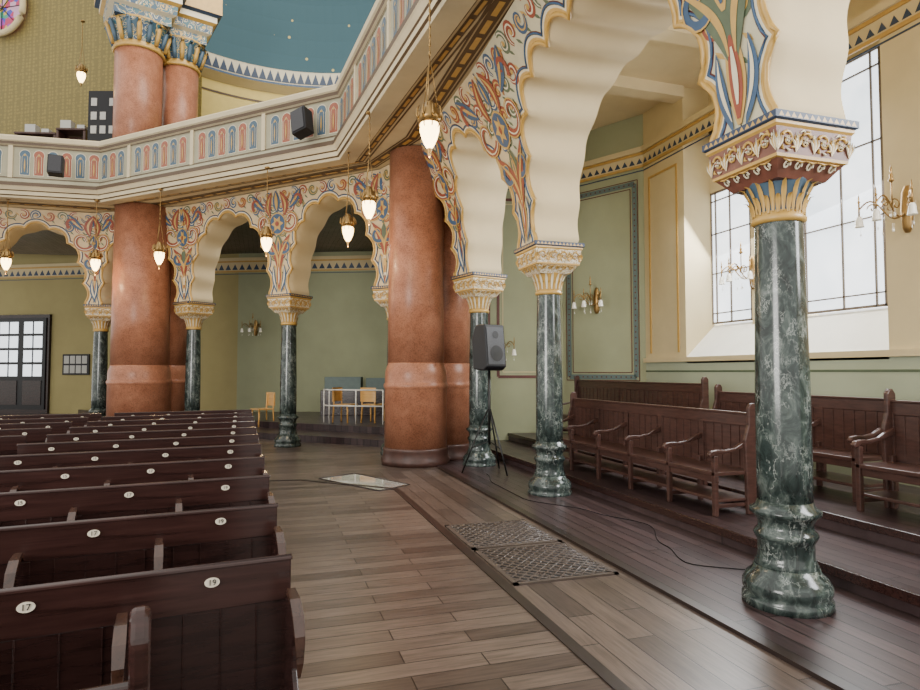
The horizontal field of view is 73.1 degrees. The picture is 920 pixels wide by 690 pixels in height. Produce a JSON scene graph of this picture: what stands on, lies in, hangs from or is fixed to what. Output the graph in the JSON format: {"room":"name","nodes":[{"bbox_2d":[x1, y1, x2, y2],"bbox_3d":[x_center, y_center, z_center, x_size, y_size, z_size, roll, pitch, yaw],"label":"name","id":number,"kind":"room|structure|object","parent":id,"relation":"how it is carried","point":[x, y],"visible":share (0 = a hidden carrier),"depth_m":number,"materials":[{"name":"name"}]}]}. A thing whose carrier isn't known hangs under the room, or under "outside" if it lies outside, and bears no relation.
{"room":"house of worship","nodes":[
{"label":"house of worship","id":0,"kind":"room"},
{"bbox_2d":[75,20,87,85],"bbox_3d":[-9.601,-7.407,15.737,0.275,1.730,0.276,0,-3,5],"label":"pendant lamp","id":1,"kind":"object","parent":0,"point":[81,72],"visible":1,"depth_m":15.67,"materials":[{"name":"glass"}]},
{"bbox_2d":[0,0,201,134],"bbox_3d":[-12.777,-7.870,19.258,10.673,9.400,0.200,-1,-3,13],"label":"wall","id":2,"kind":"structure","parent":0,"point":[40,86],"depth_m":19.14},
{"bbox_2d":[0,0,26,35],"bbox_3d":[-14.357,-10.564,19.449,1.780,1.780,0.180,-1,-3,13],"label":"window","id":3,"kind":"structure","parent":2,"relation":"in","point":[11,11],"depth_m":19.35,"materials":[{"name":"multicoloured glass"}]},
{"bbox_2d":[0,254,238,413],"bbox_3d":[-13.184,-0.607,21.696,11.755,6.300,0.200,0,-3,9],"label":"wall","id":4,"kind":"structure","parent":0,"point":[72,331],"depth_m":21.57,"materials":[{"name":"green paint"}]},
{"bbox_2d":[0,314,51,414],"bbox_3d":[-15.422,0.740,21.821,2.160,3.620,0.160,0,-3,9],"label":"door","id":5,"kind":"structure","parent":4,"relation":"in","point":[25,340],"depth_m":21.73,"materials":[{"name":"black wood"}]},
{"bbox_2d":[62,354,89,374],"bbox_3d":[-13.331,0.677,21.528,1.040,0.720,0.068,0,-3,9],"label":"notice board","id":6,"kind":"object","parent":4,"relation":"attached to","point":[72,364],"visible":1,"depth_m":21.49,"materials":[{"name":"black plastic"}]},
{"bbox_2d":[0,255,375,280],"bbox_3d":[-8.504,-2.627,20.936,21.174,0.550,2.096,-1,-3,14],"label":"trim","id":7,"kind":"structure","parent":4,"relation":"attached to","point":[356,262],"depth_m":20.73,"materials":[{"name":"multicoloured paint"}]},
{"bbox_2d":[93,206,184,304],"bbox_3d":[-7.730,-2.118,15.242,2.719,2.242,0.755,-1,-3,15],"label":"wall","id":8,"kind":"structure","parent":0,"point":[104,275],"depth_m":15.20,"materials":[{"name":"paint"}]},
{"bbox_2d":[65,215,113,302],"bbox_3d":[-9.014,-2.119,15.196,1.159,2.163,0.322,0,-2,-1],"label":"ornament","id":9,"kind":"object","parent":8,"relation":"attached to","point":[88,224],"depth_m":15.22,"materials":[{"name":"paint"}]},
{"bbox_2d":[78,410,383,433],"bbox_3d":[-6.942,2.379,20.270,17.000,0.390,17.000,1,-3,-17],"label":"floor","id":10,"kind":"structure","parent":0,"point":[306,420],"depth_m":16.28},
{"bbox_2d":[250,392,274,426],"bbox_3d":[-5.282,1.727,16.658,0.530,0.901,0.479,2,-3,-44],"label":"wooden chair","id":11,"kind":"object","parent":10,"relation":"on","point":[270,396],"visible":0.87,"depth_m":16.65,"materials":[{"name":"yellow wood"}]},
{"bbox_2d":[332,387,357,422],"bbox_3d":[-3.003,1.551,16.057,0.530,0.901,0.479,-1,-3,21],"label":"wooden chair","id":12,"kind":"object","parent":10,"relation":"on","point":[336,395],"visible":0.75,"depth_m":16.13,"materials":[{"name":"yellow wood"}]},
{"bbox_2d":[320,377,384,414],"bbox_3d":[-2.900,1.551,18.951,2.600,1.150,0.600,0,-2,0],"label":"display case","id":13,"kind":"object","parent":10,"relation":"on","point":[329,382],"visible":0.35,"depth_m":18.65,"materials":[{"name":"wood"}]},
{"bbox_2d":[323,389,383,424],"bbox_3d":[-2.738,1.543,15.528,1.762,0.867,0.240,-1,-3,22],"label":"railing","id":14,"kind":"object","parent":10,"relation":"on","point":[355,390],"visible":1,"depth_m":15.48,"materials":[{"name":"metal"}]},
{"bbox_2d":[360,388,384,422],"bbox_3d":[-2.261,1.549,16.025,0.479,0.901,0.530,-1,-3,25],"label":"wooden chair","id":15,"kind":"object","parent":10,"relation":"on","point":[365,396],"visible":0.83,"depth_m":15.82,"materials":[{"name":"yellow wood"}]},
{"bbox_2d":[201,77,287,116],"bbox_3d":[-2.970,-5.735,16.559,10.400,4.900,5.445,-1,-3,25],"label":"wall","id":16,"kind":"structure","parent":0,"point":[217,96],"depth_m":18.61,"materials":[{"name":"yellow paint"}]},
{"bbox_2d":[201,51,340,94],"bbox_3d":[-2.974,-8.308,16.662,10.360,0.750,5.424,-1,-3,25],"label":"trim","id":17,"kind":"structure","parent":16,"relation":"attached to","point":[218,68],"depth_m":18.91,"materials":[{"name":"white paint"}]},
{"bbox_2d":[9,187,508,254],"bbox_3d":[-7.583,-3.392,14.058,18.106,0.080,18.508,1,-3,-17],"label":"ceiling","id":18,"kind":"structure","parent":0,"point":[243,238],"depth_m":18.83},
{"bbox_2d":[0,0,513,212],"bbox_3d":[-4.087,-4.122,9.462,23.741,1.380,7.972,-2,-3,36],"label":"balcony","id":19,"kind":"object","parent":18,"relation":"attached to","point":[224,154],"visible":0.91,"depth_m":11.86,"materials":[{"name":"paint"}]},
{"bbox_2d":[0,199,13,273],"bbox_3d":[-10.101,-2.436,13.819,0.275,1.730,0.276,0,-3,5],"label":"pendant lamp","id":20,"kind":"object","parent":19,"relation":"hanging from","point":[6,256],"visible":1,"depth_m":13.75,"materials":[{"name":"glass"}]},
{"bbox_2d":[46,154,64,177],"bbox_3d":[-8.658,-3.828,13.298,0.286,0.441,0.400,1,-3,-22],"label":"loudspeaker","id":21,"kind":"object","parent":19,"relation":"attached to","point":[55,163],"visible":1,"depth_m":13.16,"materials":[{"name":"black plastic"}]},
{"bbox_2d":[48,155,61,171],"bbox_3d":[-8.594,-3.854,13.145,0.234,0.360,0.067,1,-3,-22],"label":"grille","id":22,"kind":"object","parent":21,"relation":"attached to","point":[54,161],"depth_m":13.14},
{"bbox_2d":[88,199,102,274],"bbox_3d":[-8.201,-2.430,13.969,0.275,1.730,0.276,0,-3,5],"label":"pendant lamp","id":23,"kind":"object","parent":19,"relation":"hanging from","point":[95,257],"visible":1,"depth_m":13.90,"materials":[{"name":"glass"}]},
{"bbox_2d":[152,188,166,268],"bbox_3d":[-6.351,-2.467,13.120,0.275,1.730,0.276,0,-3,5],"label":"pendant lamp","id":24,"kind":"object","parent":19,"relation":"hanging from","point":[159,249],"visible":1,"depth_m":13.05,"materials":[{"name":"glass"}]},
{"bbox_2d":[162,0,222,125],"bbox_3d":[-7.080,-6.363,15.692,1.600,4.680,1.600,2,-3,-35],"label":"column","id":25,"kind":"structure","parent":19,"relation":"on","point":[193,27],"depth_m":15.34,"materials":[{"name":"red stone"}]},
{"bbox_2d":[259,166,274,256],"bbox_3d":[-3.651,-2.527,11.721,0.275,1.730,0.276,0,-3,5],"label":"pendant lamp","id":26,"kind":"object","parent":19,"relation":"hanging from","point":[266,234],"visible":1,"depth_m":11.64,"materials":[{"name":"glass"}]},
{"bbox_2d":[290,105,313,139],"bbox_3d":[-2.842,-4.017,11.250,0.429,0.561,0.408,-1,-3,27],"label":"loudspeaker","id":27,"kind":"object","parent":19,"relation":"attached to","point":[301,118],"visible":1,"depth_m":11.11,"materials":[{"name":"black plastic"}]},
{"bbox_2d":[290,106,303,131],"bbox_3d":[-2.917,-4.043,11.107,0.362,0.466,0.083,-1,-3,27],"label":"grille","id":28,"kind":"object","parent":27,"relation":"attached to","point":[297,115],"depth_m":11.09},
{"bbox_2d":[339,152,356,246],"bbox_3d":[-1.951,-2.567,10.822,0.275,1.730,0.276,0,-3,5],"label":"pendant lamp","id":29,"kind":"object","parent":19,"relation":"hanging from","point":[348,223],"visible":0.99,"depth_m":10.74,"materials":[{"name":"glass"}]},
{"bbox_2d":[359,111,378,224],"bbox_3d":[-1.351,-2.636,9.223,0.275,1.730,0.276,0,-3,5],"label":"pendant lamp","id":30,"kind":"object","parent":19,"relation":"hanging from","point":[369,197],"visible":1,"depth_m":9.14,"materials":[{"name":"glass"}]},
{"bbox_2d":[415,0,442,157],"bbox_3d":[-0.311,-2.762,6.326,0.275,1.730,0.276,0,-3,5],"label":"pendant lamp","id":31,"kind":"object","parent":19,"relation":"hanging from","point":[429,116],"visible":1,"depth_m":6.24,"materials":[{"name":"glass"}]},
{"bbox_2d":[205,0,375,72],"bbox_3d":[-2.970,-11.280,16.800,10.400,5.200,5.445,-1,-3,25],"label":"ceiling","id":32,"kind":"structure","parent":0,"point":[313,36],"depth_m":19.30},
{"bbox_2d":[236,251,387,411],"bbox_3d":[-4.290,-0.661,20.448,6.229,6.300,0.200,0,-3,6],"label":"wall","id":33,"kind":"structure","parent":0,"point":[343,332],"depth_m":20.37,"materials":[{"name":"green paint"}]},
{"bbox_2d":[240,315,261,335],"bbox_3d":[-6.813,-0.687,20.201,0.580,0.770,0.579,2,-3,-35],"label":"wall sconce","id":34,"kind":"object","parent":33,"relation":"attached to","point":[256,325],"visible":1,"depth_m":20.28,"materials":[{"name":"gold metal"}]},
{"bbox_2d":[256,427,383,446],"bbox_3d":[-6.942,2.459,20.267,17.000,0.250,17.000,1,-3,-17],"label":"step","id":35,"kind":"structure","parent":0,"point":[316,436],"depth_m":14.17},
{"bbox_2d":[490,188,563,439],"bbox_3d":[0.611,-1.171,13.334,3.190,6.700,0.200,0,-2,-4],"label":"wall","id":36,"kind":"structure","parent":0,"point":[513,400],"depth_m":13.23,"materials":[{"name":"green paint"}]},
{"bbox_2d":[498,324,515,354],"bbox_3d":[0.829,-0.056,12.840,0.581,0.770,0.579,-2,-3,36],"label":"wall sconce","id":37,"kind":"object","parent":36,"relation":"attached to","point":[514,350],"visible":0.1,"depth_m":12.83,"materials":[{"name":"gold metal"}]},
{"bbox_2d":[488,146,642,380],"bbox_3d":[1.413,-1.541,13.019,4.691,4.569,1.042,-1,-3,14],"label":"trim","id":38,"kind":"structure","parent":36,"relation":"attached to","point":[631,159],"depth_m":12.51,"materials":[{"name":"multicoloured paint"}]},
{"bbox_2d":[491,433,919,606],"bbox_3d":[2.841,1.654,5.862,0.925,0.225,15.600,1,-3,-17],"label":"trim","id":39,"kind":"structure","parent":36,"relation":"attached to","point":[909,597],"depth_m":5.55,"materials":[{"name":"brown wood"}]},
{"bbox_2d":[259,439,919,689],"bbox_3d":[-9.281,2.127,11.147,19.050,0.120,33.000,1,-3,-17],"label":"floor","id":40,"kind":"structure","parent":0,"point":[389,602],"depth_m":4.22,"materials":[{"name":"brown wood"}]},
{"bbox_2d":[0,435,26,455],"bbox_3d":[-5.328,1.375,5.763,2.092,0.954,0.352,1,-3,-25],"label":"pew","id":41,"kind":"object","parent":40,"relation":"on","point":[8,444],"visible":0.08,"depth_m":6.30,"materials":[{"name":"brown wood"}]},
{"bbox_2d":[0,428,51,442],"bbox_3d":[-5.629,1.412,6.617,2.092,0.954,0.352,1,-3,-25],"label":"pew","id":42,"kind":"object","parent":40,"relation":"on","point":[34,435],"visible":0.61,"depth_m":7.13,"materials":[{"name":"brown wood"}]},
{"bbox_2d":[0,422,71,433],"bbox_3d":[-5.929,1.449,7.470,2.092,0.954,0.352,1,-3,-25],"label":"pew","id":43,"kind":"object","parent":40,"relation":"on","point":[57,427],"visible":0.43,"depth_m":7.94,"materials":[{"name":"brown wood"}]},
{"bbox_2d":[0,417,88,426],"bbox_3d":[-6.230,1.486,8.323,2.092,0.954,0.352,1,-3,-25],"label":"pew","id":44,"kind":"object","parent":40,"relation":"on","point":[76,421],"visible":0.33,"depth_m":8.74,"materials":[{"name":"brown wood"}]},
{"bbox_2d":[0,413,101,420],"bbox_3d":[-6.531,1.524,9.177,2.092,0.954,0.352,1,-3,-25],"label":"pew","id":45,"kind":"object","parent":40,"relation":"on","point":[92,416],"visible":0.17,"depth_m":9.52,"materials":[{"name":"brown wood"}]},
{"bbox_2d":[83,304,110,420],"bbox_3d":[-9.025,0.646,15.543,0.701,3.262,0.701,1,-3,-23],"label":"column","id":46,"kind":"structure","parent":40,"relation":"on","point":[99,315],"depth_m":15.40,"materials":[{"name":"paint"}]},
{"bbox_2d":[0,207,100,304],"bbox_3d":[-10.275,-2.120,15.187,2.671,2.241,0.755,1,-3,-17],"label":"wall","id":47,"kind":"structure","parent":46,"relation":"on","point":[21,221],"depth_m":15.04,"materials":[{"name":"paint"}]},
{"bbox_2d":[79,606,151,689],"bbox_3d":[-1.308,1.081,0.819,1.586,1.112,0.360,1,-3,-25],"label":"pew","id":48,"kind":"object","parent":40,"relation":"on","point":[139,642],"visible":1,"depth_m":1.26,"materials":[{"name":"brown wood"}]},
{"bbox_2d":[0,443,264,470],"bbox_3d":[-2.680,1.342,5.015,2.092,0.954,0.352,1,-3,-25],"label":"pew","id":49,"kind":"object","parent":40,"relation":"on","point":[110,457],"visible":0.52,"depth_m":5.15,"materials":[{"name":"brown wood"}]},
{"bbox_2d":[0,456,267,492],"bbox_3d":[-2.379,1.305,4.161,2.092,0.954,0.352,1,-3,-25],"label":"pew","id":50,"kind":"object","parent":40,"relation":"on","point":[133,473],"visible":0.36,"depth_m":4.36,"materials":[{"name":"brown wood"}]},
{"bbox_2d":[0,474,274,526],"bbox_3d":[-2.078,1.268,3.308,2.092,0.954,0.352,1,-3,-25],"label":"pew","id":51,"kind":"object","parent":40,"relation":"on","point":[17,508],"visible":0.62,"depth_m":3.57,"materials":[{"name":"brown wood"}]},
{"bbox_2d":[17,434,261,454],"bbox_3d":[-2.981,1.380,5.868,2.092,0.954,0.352,1,-3,-25],"label":"pew","id":52,"kind":"object","parent":40,"relation":"on","point":[148,443],"visible":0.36,"depth_m":5.97,"materials":[{"name":"brown wood"}]},
{"bbox_2d":[0,503,285,588],"bbox_3d":[-1.778,1.231,2.455,2.092,0.954,0.352,1,-3,-25],"label":"pew","id":53,"kind":"object","parent":40,"relation":"on","point":[32,554],"visible":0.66,"depth_m":2.77,"materials":[{"name":"brown wood"}]},
{"bbox_2d":[106,202,186,415],"bbox_3d":[-7.507,-0.494,15.097,1.458,5.500,2.195,-1,-3,11],"label":"pier","id":54,"kind":"object","parent":40,"relation":"on","point":[146,371],"visible":0.68,"depth_m":14.26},
{"bbox_2d":[0,554,304,689],"bbox_3d":[-1.477,1.194,1.601,2.092,0.954,0.352,1,-3,-25],"label":"pew","id":55,"kind":"object","parent":40,"relation":"on","point":[235,624],"visible":0.93,"depth_m":2.02,"materials":[{"name":"brown wood"}]},
{"bbox_2d":[47,427,258,442],"bbox_3d":[-3.281,1.417,6.721,2.092,0.954,0.352,1,-3,-25],"label":"pew","id":56,"kind":"object","parent":40,"relation":"on","point":[69,437],"visible":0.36,"depth_m":6.83,"materials":[{"name":"brown wood"}]},
{"bbox_2d":[69,421,256,433],"bbox_3d":[-3.582,1.454,7.574,2.092,0.954,0.352,1,-3,-25],"label":"pew","id":57,"kind":"object","parent":40,"relation":"on","point":[148,427],"visible":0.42,"depth_m":7.69,"materials":[{"name":"brown wood"}]},
{"bbox_2d":[88,416,255,426],"bbox_3d":[-3.883,1.491,8.428,2.092,0.954,0.352,1,-3,-25],"label":"pew","id":58,"kind":"object","parent":40,"relation":"on","point":[251,418],"visible":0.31,"depth_m":8.55,"materials":[{"name":"brown wood"}]},
{"bbox_2d":[102,413,252,420],"bbox_3d":[-4.184,1.528,9.281,2.092,0.954,0.352,1,-3,-25],"label":"pew","id":59,"kind":"object","parent":40,"relation":"on","point":[142,417],"visible":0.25,"depth_m":9.40,"materials":[{"name":"brown wood"}]},
{"bbox_2d":[114,409,252,415],"bbox_3d":[-4.484,1.565,10.134,2.092,0.954,0.352,1,-3,-25],"label":"pew","id":60,"kind":"object","parent":40,"relation":"on","point":[245,410],"visible":0.18,"depth_m":10.25,"materials":[{"name":"brown wood"}]},
{"bbox_2d":[173,301,215,410],"bbox_3d":[-6.396,0.616,14.852,0.701,3.262,0.701,-2,-3,38],"label":"column","id":61,"kind":"structure","parent":40,"relation":"on","point":[193,313],"depth_m":14.72,"materials":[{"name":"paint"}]},
{"bbox_2d":[266,293,312,447],"bbox_3d":[-3.718,0.554,13.443,0.701,3.262,0.701,-1,-3,27],"label":"column","id":62,"kind":"structure","parent":40,"relation":"on","point":[289,306],"depth_m":13.29,"materials":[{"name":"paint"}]},
{"bbox_2d":[318,473,409,490],"bbox_3d":[-1.387,1.988,9.016,0.675,0.018,1.418,2,-4,-45],"label":"glass panel","id":63,"kind":"object","parent":40,"relation":"on","point":[353,478],"visible":1,"depth_m":9.03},
{"bbox_2d":[371,285,387,454],"bbox_3d":[-1.263,0.498,12.143,0.701,3.262,0.701,-1,-3,27],"label":"column","id":64,"kind":"structure","parent":40,"relation":"on","point":[380,293],"depth_m":12.01,"materials":[{"name":"paint"}]},
{"bbox_2d":[181,170,385,302],"bbox_3d":[-3.865,-2.193,13.549,5.821,2.240,0.763,-1,-3,28],"label":"wall","id":65,"kind":"structure","parent":64,"relation":"on","point":[320,199],"depth_m":13.31,"materials":[{"name":"paint"}]},
{"bbox_2d":[166,206,201,298],"bbox_3d":[-6.549,-2.146,14.579,1.349,2.163,0.216,-1,-3,21],"label":"ornament","id":66,"kind":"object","parent":65,"relation":"attached to","point":[182,235],"depth_m":14.63,"materials":[{"name":"paint"}]},
{"bbox_2d":[353,172,388,283],"bbox_3d":[-1.511,-2.262,11.915,1.330,2.163,0.228,-2,-3,35],"label":"floral ornament","id":67,"kind":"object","parent":65,"relation":"attached to","point":[382,206],"depth_m":11.99,"materials":[{"name":"paint"}]},
{"bbox_2d":[381,145,469,467],"bbox_3d":[-0.540,-0.655,11.389,1.200,5.500,2.049,-2,-3,34],"label":"pier","id":68,"kind":"object","parent":40,"relation":"on","point":[426,385],"visible":0.87,"depth_m":10.65,"materials":[{"name":"stone"}]},
{"bbox_2d":[451,271,506,466],"bbox_3d":[0.329,0.433,10.654,0.701,3.262,0.701,2,-3,-32],"label":"column","id":69,"kind":"structure","parent":40,"relation":"on","point":[478,288],"depth_m":10.48,"materials":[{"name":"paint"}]},
{"bbox_2d":[380,147,463,284],"bbox_3d":[-0.730,-2.292,11.237,2.181,2.242,1.370,-2,-3,43],"label":"arch","id":70,"kind":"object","parent":69,"relation":"on","point":[385,172],"depth_m":10.70,"materials":[{"name":"paint"}]},
{"bbox_2d":[421,139,464,271],"bbox_3d":[-0.368,-2.334,10.266,0.799,2.163,0.949,-1,-3,13],"label":"floral ornament","id":71,"kind":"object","parent":70,"relation":"attached to","point":[453,210],"depth_m":10.50,"materials":[{"name":"paint"}]},
{"bbox_2d":[461,324,507,475],"bbox_3d":[0.526,0.835,9.644,0.766,2.310,0.678,2,-3,-37],"label":"loudspeaker","id":72,"kind":"object","parent":40,"relation":"on","point":[488,344],"visible":1,"depth_m":9.64,"materials":[{"name":"black plastic"}]},
{"bbox_2d":[486,327,505,363],"bbox_3d":[0.559,0.009,9.629,0.340,0.580,0.062,2,-3,-37],"label":"grille","id":73,"kind":"object","parent":72,"relation":"attached to","point":[495,344],"depth_m":9.62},
{"bbox_2d":[445,519,561,549],"bbox_3d":[0.400,1.857,6.122,0.890,0.022,0.900,1,-3,-17],"label":"floor grate","id":74,"kind":"object","parent":40,"relation":"on","point":[518,532],"visible":1,"depth_m":6.06,"materials":[{"name":"grey metal"}]},
{"bbox_2d":[474,542,618,585],"bbox_3d":[0.689,1.817,5.207,0.890,0.022,0.940,1,-3,-17],"label":"floor grate","id":75,"kind":"object","parent":40,"relation":"on","point":[556,561],"visible":1,"depth_m":5.13,"materials":[{"name":"grey metal"}]},
{"bbox_2d":[514,240,584,496],"bbox_3d":[1.174,0.325,8.175,0.701,3.262,0.701,1,-3,-17],"label":"column","id":76,"kind":"structure","parent":40,"relation":"on","point":[547,263],"depth_m":8.02,"materials":[{"name":"green stone"}]},
{"bbox_2d":[420,71,526,273],"bbox_3d":[0.386,-2.971,9.436,1.431,3.442,2.658,1,-3,-17],"label":"arch","id":77,"kind":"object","parent":76,"relation":"on","point":[481,188],"depth_m":10.08,"materials":[{"name":"paint"}]},
{"bbox_2d":[472,0,741,243],"bbox_3d":[1.337,-3.108,6.291,1.372,3.443,4.021,1,-3,-15],"label":"arch","id":78,"kind":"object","parent":76,"relation":"on","point":[562,57],"depth_m":7.04,"materials":[{"name":"paint"}]},
{"bbox_2d":[454,45,529,243],"bbox_3d":[0.514,-2.429,8.093,0.750,2.163,1.692,1,-3,-17],"label":"floral ornament","id":79,"kind":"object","parent":78,"relation":"attached to","point":[516,174],"depth_m":8.11,"materials":[{"name":"paint"}]},
{"bbox_2d":[269,467,861,689],"bbox_3d":[-0.280,1.762,4.033,3.746,0.030,12.000,1,-3,-17],"label":"floor border","id":80,"kind":"structure","parent":40,"relation":"on","point":[809,668],"depth_m":4.20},
{"bbox_2d":[487,474,744,569],"bbox_3d":[1.310,1.890,7.198,0.562,0.008,5.119,1,-3,-23],"label":"cable","id":81,"kind":"object","parent":40,"relation":"on","point":[487,474],"visible":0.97,"depth_m":6.46,"materials":[{"name":"black plastic"}]},
{"bbox_2d":[702,108,858,618],"bbox_3d":[2.243,0.137,4.323,0.701,3.262,0.701,1,-3,-17],"label":"column","id":82,"kind":"structure","parent":40,"relation":"on","point":[775,160],"depth_m":4.17,"materials":[{"name":"green stone"}]},
{"bbox_2d":[681,0,849,129],"bbox_3d":[2.134,-3.229,3.533,1.372,3.441,3.527,1,-3,-17],"label":"arch","id":83,"kind":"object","parent":82,"relation":"on","point":[801,46],"depth_m":4.15,"materials":[{"name":"paint"}]},
{"bbox_2d":[563,114,645,432],"bbox_3d":[2.964,-1.197,12.739,1.924,6.700,0.200,-2,-4,45],"label":"wall","id":84,"kind":"structure","parent":0,"point":[600,342],"depth_m":12.58,"materials":[{"name":"green paint"}]},
{"bbox_2d":[572,277,602,313],"bbox_3d":[2.557,-1.023,12.482,0.579,0.770,0.579,0,-2,3],"label":"wall sconce","id":85,"kind":"object","parent":84,"relation":"attached to","point":[597,302],"visible":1,"depth_m":12.62,"materials":[{"name":"gold metal"}]},
{"bbox_2d":[490,433,919,616],"bbox_3d":[3.921,1.766,6.198,3.150,0.410,15.600,1,-3,-17],"label":"raised platform","id":86,"kind":"structure","parent":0,"point":[894,561],"depth_m":5.74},
{"bbox_2d":[563,375,708,431],"bbox_3d":[2.776,1.153,10.849,0.577,1.220,3.944,1,-3,-17],"label":"bench","id":87,"kind":"object","parent":86,"relation":"on","point":[693,395],"visible":0.23,"depth_m":10.43,"materials":[{"name":"brown wood"}]},
{"bbox_2d":[563,392,756,516],"bbox_3d":[2.182,1.232,8.071,0.577,1.120,3.874,1,-3,-17],"label":"bench","id":88,"kind":"object","parent":86,"relation":"on","point":[705,445],"visible":0.91,"depth_m":7.36,"materials":[{"name":"brown wood"}]},
{"bbox_2d":[712,384,892,501],"bbox_3d":[3.761,1.053,7.391,0.577,1.120,2.534,1,-3,-17],"label":"bench","id":89,"kind":"object","parent":86,"relation":"on","point":[837,421],"visible":0.31,"depth_m":6.73,"materials":[{"name":"brown wood"}]},
{"bbox_2d":[851,390,919,511],"bbox_3d":[4.260,0.936,4.715,0.577,1.120,2.444,1,-3,-17],"label":"bench","id":90,"kind":"object","parent":86,"relation":"on","point":[899,437],"visible":1,"depth_m":5.75,"materials":[{"name":"brown wood"}]},
{"bbox_2d":[591,0,850,129],"bbox_3d":[3.837,-4.739,6.665,4.800,0.350,16.000,1,-3,-17],"label":"ceiling","id":91,"kind":"structure","parent":0,"point":[669,62],"depth_m":10.61,"materials":[{"name":"paint"}]},
{"bbox_2d":[643,0,919,487],"bbox_3d":[5.930,-1.496,5.872,0.800,6.700,13.500,1,-3,-17],"label":"wall","id":92,"kind":"structure","parent":0,"point":[693,178],"depth_m":9.95,"materials":[{"name":"beige paint"}]},
{"bbox_2d":[641,0,919,170],"bbox_3d":[5.545,-3.909,5.751,0.070,0.470,13.300,1,-3,-17],"label":"trim","id":93,"kind":"structure","parent":92,"relation":"attached to","point":[886,17],"depth_m":7.72,"materials":[{"name":"beige paint"}]},
{"bbox_2d":[643,349,919,362],"bbox_3d":[5.550,0.023,5.581,0.060,0.080,13.300,1,-3,-17],"label":"trim","id":94,"kind":"structure","parent":92,"relation":"attached to","point":[896,352],"depth_m":8.04,"materials":[{"name":"beige paint"}]},
{"bbox_2d":[646,163,919,371],"bbox_3d":[5.571,-1.625,5.660,0.015,3.740,13.300,1,-3,-17],"label":"trim","id":95,"kind":"structure","parent":92,"relation":"attached to","point":[675,164],"depth_m":11.05,"materials":[{"name":"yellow paint"}]},
{"bbox_2d":[687,308,888,362],"bbox_3d":[4.873,-0.086,9.166,0.800,0.670,3.670,1,-3,-17],"label":"window sill","id":96,"kind":"structure","parent":92,"relation":"attached to","point":[863,330],"depth_m":8.41,"materials":[{"name":"paint"}]},
{"bbox_2d":[854,165,917,235],"bbox_3d":[4.808,-1.663,6.975,0.579,0.770,0.579,-1,-3,24],"label":"wall sconce","id":97,"kind":"object","parent":92,"relation":"attached to","point":[908,208],"visible":1,"depth_m":7.03,"materials":[{"name":"gold metal"}]},
{"bbox_2d":[708,0,879,323],"bbox_3d":[5.135,-2.296,9.345,0.250,4.800,3.670,1,-3,-17],"label":"wall","id":98,"kind":"structure","parent":0,"point":[856,7],"depth_m":8.45,"materials":[{"name":"beige paint"}]},
{"bbox_2d":[710,188,751,324],"bbox_3d":[4.640,-1.550,10.594,0.065,2.340,0.970,1,-3,-17],"label":"window","id":99,"kind":"structure","parent":98,"relation":"in","point":[729,214],"depth_m":10.61,"materials":[{"name":"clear glass"}]},
{"bbox_2d":[718,242,754,289],"bbox_3d":[4.446,-1.284,9.941,0.579,0.770,0.579,-1,-3,24],"label":"wall sconce","id":100,"kind":"object","parent":98,"relation":"attached to","point":[751,273],"visible":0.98,"depth_m":9.98,"materials":[{"name":"gold metal"}]},
{"bbox_2d":[803,46,887,314],"bbox_3d":[5.285,-2.174,8.574,0.065,3.410,1.260,1,-3,-17],"label":"window","id":101,"kind":"structure","parent":98,"relation":"in","point":[846,270],"depth_m":8.39,"materials":[{"name":"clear glass"}]},
{"bbox_3d":[-10.673,-3.694,15.966,4.901,0.730,3.235,1,-3,-17],"label":"floor","id":102,"kind":"structure","parent":0,"visible":0},
{"bbox_2d":[14,124,55,137],"bbox_3d":[-10.614,-4.808,15.674,1.000,1.450,0.500,0,-2,-3],"label":"desk","id":103,"kind":"object","parent":102,"relation":"on","point":[30,129],"visible":0.28,"depth_m":15.54,"materials":[{"name":"brown wood"}]},
{"bbox_2d":[56,120,87,139],"bbox_3d":[-9.564,-4.819,15.424,0.700,1.450,0.500,0,-2,-3],"label":"desk","id":104,"kind":"object","parent":102,"relation":"on","point":[67,130],"visible":0.4,"depth_m":15.30,"materials":[{"name":"brown wood"}]},
{"bbox_2d":[87,91,112,140],"bbox_3d":[-8.620,-5.138,14.988,0.760,2.050,0.400,0,-2,0],"label":"display board","id":105,"kind":"object","parent":102,"relation":"on","point":[100,103],"visible":0.56,"depth_m":15.00,"materials":[{"name":"black plastic"}]},
{"bbox_2d":[90,126,96,132],"bbox_3d":[-8.860,-5.208,14.985,0.140,0.190,0.010,0,-2,0],"label":"picture","id":106,"kind":"object","parent":105,"relation":"attached to","point":[93,129],"depth_m":14.98,"materials":[{"name":"paper"}]},
{"bbox_2d":[91,98,96,105],"bbox_3d":[-8.860,-5.887,15.014,0.140,0.190,0.010,0,-2,0],"label":"picture","id":107,"kind":"object","parent":105,"relation":"attached to","point":[93,100],"depth_m":15.01,"materials":[{"name":"paper"}]},
{"bbox_2d":[91,112,96,119],"bbox_3d":[-8.860,-5.548,14.999,0.140,0.190,0.010,0,-2,0],"label":"picture","id":108,"kind":"object","parent":105,"relation":"attached to","point":[93,114],"depth_m":15.00,"materials":[{"name":"paper"}]},
{"bbox_2d":[99,126,105,132],"bbox_3d":[-8.640,-5.208,14.986,0.140,0.190,0.010,0,-2,0],"label":"picture","id":109,"kind":"object","parent":105,"relation":"attached to","point":[102,129],"depth_m":14.98,"materials":[{"name":"paper"}]},
{"bbox_2d":[100,112,105,119],"bbox_3d":[-8.640,-5.548,15.001,0.140,0.190,0.010,0,-2,0],"label":"picture","id":110,"kind":"object","parent":105,"relation":"attached to","point":[102,114],"depth_m":15.00,"materials":[{"name":"paper"}]},
{"bbox_2d":[94,0,185,137],"bbox_3d":[-7.720,-6.398,14.893,1.800,4.680,1.800,2,-3,-35],"label":"column","id":111,"kind":"structure","parent":102,"relation":"on","point":[138,31],"depth_m":14.45,"materials":[{"name":"red stone"}]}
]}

